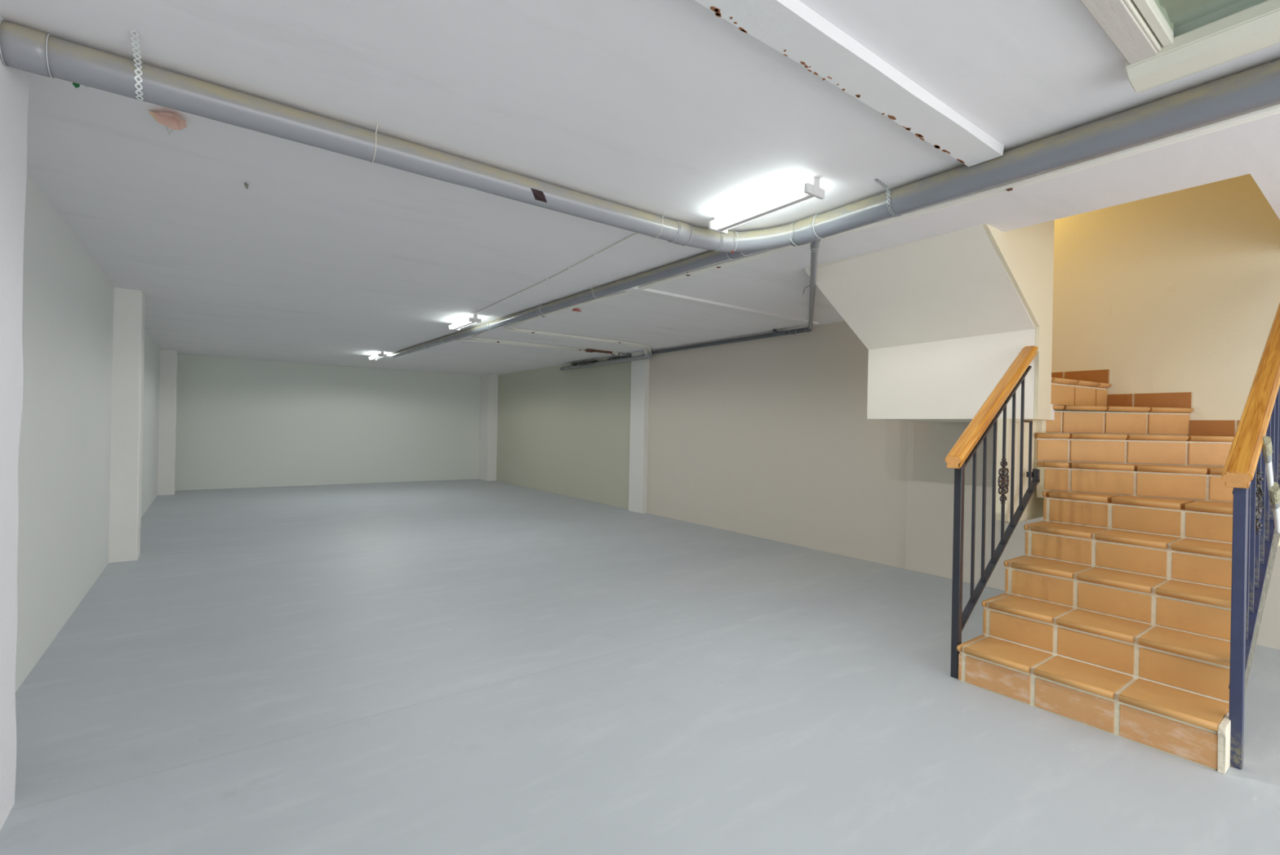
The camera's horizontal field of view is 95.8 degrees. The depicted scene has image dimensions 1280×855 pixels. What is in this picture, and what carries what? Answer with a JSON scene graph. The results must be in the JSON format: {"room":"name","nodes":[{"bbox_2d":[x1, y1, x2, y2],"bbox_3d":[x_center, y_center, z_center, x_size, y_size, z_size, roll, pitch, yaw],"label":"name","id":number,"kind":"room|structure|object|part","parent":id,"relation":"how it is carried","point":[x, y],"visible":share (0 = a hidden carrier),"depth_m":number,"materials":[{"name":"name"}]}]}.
{"room":"basement","nodes":[
{"label":"basement","id":0,"kind":"room"},
{"bbox_2d":[15,170,159,691],"bbox_3d":[-3.734,-0.002,3.670,0.200,2.450,16.340,1,0,-36],"label":"wall","id":1,"kind":"structure","parent":0,"point":[64,455],"depth_m":3.46,"materials":[{"name":"paint"}]},
{"bbox_2d":[0,14,29,830],"bbox_3d":[-1.985,0.031,1.610,0.263,2.450,0.662,1,0,-36],"label":"pillar","id":2,"kind":"structure","parent":1,"relation":"attached to","point":[14,82],"depth_m":1.82,"materials":[{"name":"paint"}]},
{"bbox_2d":[108,287,145,562],"bbox_3d":[-4.730,-0.021,5.308,0.245,2.450,0.286,1,0,-36],"label":"pillar","id":3,"kind":"structure","parent":1,"relation":"attached to","point":[129,305],"depth_m":5.21,"materials":[{"name":"paint"}]},
{"bbox_2d":[157,349,177,495],"bbox_3d":[-8.110,-0.086,9.903,0.272,2.450,0.333,1,0,-36],"label":"pillar","id":4,"kind":"structure","parent":1,"relation":"attached to","point":[168,358],"depth_m":9.79,"materials":[{"name":"paint"}]},
{"bbox_2d":[175,354,479,490],"bbox_3d":[-6.143,-0.049,12.173,6.435,2.450,0.200,1,0,-36],"label":"wall","id":5,"kind":"structure","parent":0,"point":[241,423],"depth_m":11.74,"materials":[{"name":"paint"}]},
{"bbox_2d":[0,478,1279,854],"bbox_3d":[-1.312,1.344,5.604,6.435,0.150,16.540,1,0,-36],"label":"floor","id":6,"kind":"structure","parent":0,"point":[476,666],"depth_m":2.63,"materials":[{"name":"concrete"}]},
{"bbox_2d":[944,345,1039,678],"bbox_3d":[2.082,0.410,3.367,1.114,1.847,0.094,1,0,-36],"label":"railing","id":7,"kind":"object","parent":6,"relation":"on","point":[966,446],"visible":1,"depth_m":3.25,"materials":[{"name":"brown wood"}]},
{"bbox_3d":[1.690,0.746,3.078,0.038,1.161,0.038,1,0,-36],"label":"post","id":8,"kind":"part","parent":7,"relation":"part of","materials":[{"name":"black metal"}]},
{"bbox_3d":[2.045,-0.147,3.328,0.991,0.736,0.088,1,0,-36],"label":"handrail","id":9,"kind":"part","parent":7,"relation":"part of","materials":[{"name":"brown wood"}]},
{"bbox_2d":[956,368,1279,773],"bbox_3d":[2.524,0.448,3.699,2.185,1.789,2.062,1,0,-36],"label":"staircase","id":10,"kind":"structure","parent":6,"relation":"on","point":[1114,618],"depth_m":3.06,"materials":[{"name":"tile"}]},
{"bbox_3d":[3.213,-0.380,4.592,0.013,0.109,0.833,1,0,-36],"label":"skirting","id":11,"kind":"part","parent":10,"relation":"part of","materials":[{"name":"tile"}]},
{"bbox_3d":[3.587,-0.186,4.082,0.013,0.111,0.465,1,0,-36],"label":"skirting","id":12,"kind":"part","parent":10,"relation":"part of","materials":[{"name":"tile"}]},
{"bbox_3d":[3.853,0.007,3.717,0.013,0.109,0.478,1,0,-36],"label":"skirting","id":13,"kind":"part","parent":10,"relation":"part of","materials":[{"name":"tile"}]},
{"bbox_2d":[1221,302,1279,768],"bbox_3d":[3.105,0.196,2.835,1.900,2.314,0.088,1,0,-36],"label":"railing","id":14,"kind":"object","parent":6,"relation":"on","point":[1244,470],"visible":1,"depth_m":2.42,"materials":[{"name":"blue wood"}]},
{"bbox_3d":[2.366,0.778,2.289,0.038,1.122,0.038,1,0,-36],"label":"post","id":15,"kind":"part","parent":14,"relation":"part of","materials":[{"name":"metal"}]},
{"bbox_3d":[3.115,-0.355,2.835,1.900,1.212,0.088,1,0,-36],"label":"handrail","id":16,"kind":"part","parent":14,"relation":"part of","materials":[{"name":"brown wood"}]},
{"bbox_2d":[1262,435,1273,506],"bbox_3d":[2.691,0.192,2.474,0.366,0.310,0.030,1,0,-39],"label":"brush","id":17,"kind":"object","parent":14,"relation":"hanging from","point":[1267,446],"visible":0.91,"depth_m":2.41,"materials":[{"name":"plastic"}]},
{"bbox_3d":[2.728,0.233,2.505,0.269,0.230,0.021,1,0,-39],"label":"handle","id":18,"kind":"part","parent":17,"relation":"part of","materials":[{"name":"white plastic"}]},
{"bbox_2d":[1269,481,1279,533],"bbox_3d":[2.853,0.365,2.596,0.335,0.255,0.032,1,0,-40],"label":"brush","id":19,"kind":"object","parent":14,"relation":"hanging from","point":[1274,491],"visible":1,"depth_m":2.54,"materials":[{"name":"plastic"}]},
{"bbox_3d":[2.899,0.410,2.635,0.213,0.166,0.022,1,0,-40],"label":"handle","id":20,"kind":"part","parent":19,"relation":"part of","materials":[{"name":"white plastic"}]},
{"bbox_2d":[0,0,1279,375],"bbox_3d":[-1.261,-1.291,5.603,6.435,0.220,16.540,1,0,-36],"label":"ceiling","id":21,"kind":"structure","parent":0,"point":[655,107],"depth_m":2.44,"materials":[{"name":"paint"}]},
{"bbox_2d":[72,82,79,88],"bbox_3d":[-1.926,-1.176,1.978,0.020,0.034,0.002,1,0,-36],"label":"scrap","id":22,"kind":"object","parent":21,"relation":"hanging from","point":[76,85],"visible":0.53,"depth_m":1.98,"materials":[{"name":"green"}]},
{"bbox_2d":[129,30,145,102],"bbox_3d":[-1.581,-1.126,1.823,0.020,0.120,0.237,1,0,-36],"label":"strap","id":23,"kind":"object","parent":21,"relation":"hanging from","point":[138,68],"visible":1,"depth_m":1.83,"materials":[{"name":"metal"}]},
{"bbox_2d":[147,111,186,133],"bbox_3d":[-1.828,-1.170,2.244,0.114,0.040,0.235,1,0,-36],"label":"stain","id":24,"kind":"object","parent":21,"relation":"hanging from","point":[173,122],"visible":1,"depth_m":2.21,"materials":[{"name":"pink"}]},
{"bbox_2d":[244,182,248,189],"bbox_3d":[-1.916,-1.178,2.816,0.020,0.028,0.038,1,0,-36],"label":"tab","id":25,"kind":"object","parent":21,"relation":"attached to","point":[246,184],"visible":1,"depth_m":2.82,"materials":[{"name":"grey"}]},
{"bbox_2d":[368,351,386,359],"bbox_3d":[-4.410,-1.201,9.720,0.130,0.080,0.706,1,0,-36],"label":"ceiling lamp","id":26,"kind":"object","parent":21,"relation":"attached to","point":[381,354],"visible":1,"depth_m":9.58,"materials":[{"name":"white plastic"}]},
{"bbox_2d":[0,19,793,252],"bbox_3d":[-0.570,-1.105,2.620,3.220,0.124,0.484,1,0,-29],"label":"drain pipe","id":27,"kind":"object","parent":21,"relation":"attached to","point":[23,48],"visible":0.97,"depth_m":2.16,"materials":[{"name":"grey plastic"}]},
{"bbox_2d":[369,124,377,163],"bbox_3d":[-1.058,-1.116,2.295,0.004,0.120,0.141,1,0,-36],"label":"string","id":28,"kind":"object","parent":27,"relation":"attached to","point":[377,124],"visible":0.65,"depth_m":2.26,"materials":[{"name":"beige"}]},
{"bbox_2d":[531,188,546,202],"bbox_3d":[-0.468,-1.075,2.684,0.096,0.038,0.024,1,0,-36],"label":"paper scrap","id":29,"kind":"object","parent":27,"relation":"attached to","point":[539,195],"visible":1,"depth_m":2.68,"materials":[{"name":"brown paper"}]},
{"bbox_2d":[448,314,481,330],"bbox_3d":[-1.934,-1.153,6.370,0.130,0.080,0.676,1,0,-36],"label":"ceiling lamp","id":30,"kind":"object","parent":21,"relation":"attached to","point":[473,319],"visible":1,"depth_m":6.27,"materials":[{"name":"white plastic"}]},
{"bbox_2d":[455,331,586,351],"bbox_3d":[-1.428,-1.171,7.924,1.911,0.026,1.272,1,0,-36],"label":"pipe","id":31,"kind":"object","parent":21,"relation":"attached to","point":[477,340],"visible":0.95,"depth_m":8.10,"materials":[{"name":"white plastic"}]},
{"bbox_2d":[472,232,638,314],"bbox_3d":[-0.809,-1.145,4.645,0.043,0.053,3.346,1,0,-33],"label":"cable","id":32,"kind":"object","parent":21,"relation":"attached to","point":[622,240],"visible":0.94,"depth_m":4.23,"materials":[{"name":"beige plastic"}]},
{"bbox_2d":[386,249,764,357],"bbox_3d":[-1.748,-1.160,6.596,0.102,0.147,8.119,1,0,-38],"label":"drain pipe","id":33,"kind":"object","parent":21,"relation":"attached to","point":[711,257],"visible":0.91,"depth_m":4.74,"materials":[{"name":"grey plastic"}]},
{"bbox_2d":[560,352,653,370],"bbox_3d":[-0.671,-1.103,9.624,0.146,0.133,2.700,1,0,-36],"label":"tube","id":34,"kind":"object","parent":21,"relation":"hanging from","point":[593,362],"visible":0.98,"depth_m":9.57,"materials":[{"name":"metal"}]},
{"bbox_3d":[-0.859,-1.117,9.920,0.080,0.051,1.200,1,0,-36],"label":"rail","id":35,"kind":"part","parent":34,"relation":"part of","materials":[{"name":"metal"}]},
{"bbox_2d":[644,347,649,355],"bbox_3d":[0.109,-1.111,8.557,0.087,0.098,0.271,1,0,7],"label":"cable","id":36,"kind":"object","parent":34,"relation":"in","point":[647,349],"visible":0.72,"depth_m":8.54,"materials":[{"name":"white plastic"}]},
{"bbox_2d":[584,348,630,355],"bbox_3d":[-0.499,-1.139,8.845,0.762,0.054,0.116,1,0,-34],"label":"pipe","id":37,"kind":"object","parent":21,"relation":"attached to","point":[590,350],"visible":1,"depth_m":8.79,"materials":[{"name":"white metal"}]},
{"bbox_2d":[608,326,811,359],"bbox_3d":[0.663,-1.101,7.912,0.131,0.085,4.040,1,0,-36],"label":"drain pipe","id":38,"kind":"object","parent":21,"relation":"attached to","point":[775,333],"visible":0.9,"depth_m":7.25,"materials":[{"name":"plastic"}]},
{"bbox_2d":[621,286,818,325],"bbox_3d":[0.863,-1.134,5.490,2.480,0.032,0.153,1,0,-36],"label":"beam","id":39,"kind":"structure","parent":21,"relation":"attached to","point":[649,292],"depth_m":5.33,"materials":[{"name":"paint"}]},
{"bbox_2d":[708,176,824,234],"bbox_3d":[0.614,-1.105,2.907,0.130,0.080,0.656,1,0,-36],"label":"ceiling lamp","id":40,"kind":"object","parent":21,"relation":"attached to","point":[811,188],"visible":1,"depth_m":2.83,"materials":[{"name":"white plastic"}]},
{"bbox_2d":[808,239,821,330],"bbox_3d":[1.403,-1.048,4.725,0.059,0.096,3.226,1,0,16],"label":"drain pipe","id":41,"kind":"object","parent":21,"relation":"attached to","point":[815,246],"visible":0.86,"depth_m":3.96,"materials":[{"name":"grey plastic"}]},
{"bbox_2d":[693,0,1004,166],"bbox_3d":[0.158,-1.139,1.443,3.135,0.049,0.140,1,0,-36],"label":"beam","id":42,"kind":"structure","parent":21,"relation":"attached to","point":[792,28],"depth_m":1.80,"materials":[{"name":"paint"}]},
{"bbox_2d":[874,178,900,217],"bbox_3d":[1.168,-1.068,2.713,0.231,0.130,0.020,1,0,-36],"label":"strap","id":43,"kind":"object","parent":21,"relation":"hanging from","point":[877,180],"visible":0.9,"depth_m":2.71,"materials":[{"name":"metal"}]},
{"bbox_2d":[503,103,1279,354],"bbox_3d":[1.925,-1.082,4.098,2.482,0.075,9.328,1,0,-36],"label":"pipe","id":44,"kind":"object","parent":21,"relation":"attached to","point":[1274,109],"visible":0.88,"depth_m":2.73,"materials":[{"name":"white plastic"}]},
{"bbox_2d":[805,224,1056,422],"bbox_3d":[2.283,-0.685,4.215,1.920,1.255,1.156,1,0,-36],"label":"soffit","id":45,"kind":"structure","parent":21,"relation":"attached to","point":[940,319],"depth_m":3.93,"materials":[{"name":"beige paint"}]},
{"bbox_2d":[790,58,1279,246],"bbox_3d":[2.315,-1.046,1.261,0.133,0.133,4.900,1,0,-36],"label":"drain pipe","id":46,"kind":"object","parent":21,"relation":"attached to","point":[1257,87],"visible":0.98,"depth_m":2.15,"materials":[{"name":"grey plastic"}]},
{"bbox_2d":[1080,0,1279,93],"bbox_3d":[1.527,-1.116,0.928,1.225,0.121,1.402,1,0,-36],"label":"window","id":47,"kind":"structure","parent":21,"relation":"attached to","point":[1142,31],"depth_m":1.61,"materials":[{"name":"beige paint"}]},
{"bbox_3d":[1.497,-1.140,0.919,0.965,0.076,1.225,1,0,-36],"label":"frame","id":48,"kind":"part","parent":47,"relation":"part of","materials":[{"name":"beige paint"}]},
{"bbox_2d":[496,173,1279,648],"bbox_3d":[1.302,-1.132,7.376,0.200,4.900,16.340,1,0,-36],"label":"wall","id":49,"kind":"structure","parent":0,"point":[773,438],"depth_m":6.04,"materials":[{"name":"beige paint"}]},
{"bbox_2d":[477,373,497,480],"bbox_3d":[-3.563,0.000,13.621,0.267,2.450,0.643,1,0,-36],"label":"pillar","id":50,"kind":"structure","parent":49,"relation":"attached to","point":[488,391],"depth_m":13.39,"materials":[{"name":"paint"}]},
{"bbox_2d":[628,351,649,513],"bbox_3d":[0.005,0.069,8.909,0.132,2.450,0.365,1,0,-36],"label":"pillar","id":51,"kind":"structure","parent":49,"relation":"attached to","point":[639,402],"depth_m":8.82,"materials":[{"name":"paint"}]},
{"bbox_2d":[905,420,1044,590],"bbox_3d":[3.133,0.129,4.681,0.022,2.450,2.000,1,0,-36],"label":"wall panel","id":52,"kind":"object","parent":49,"relation":"attached to","point":[930,490],"visible":0.23,"depth_m":5.20,"materials":[{"name":"beige paint"}]},
{"bbox_2d":[982,219,1054,419],"bbox_3d":[2.279,-1.805,3.516,0.980,3.496,0.105,1,0,-36],"label":"wall","id":53,"kind":"structure","parent":0,"point":[1026,254],"depth_m":3.63,"materials":[{"name":"beige paint"}]}
]}

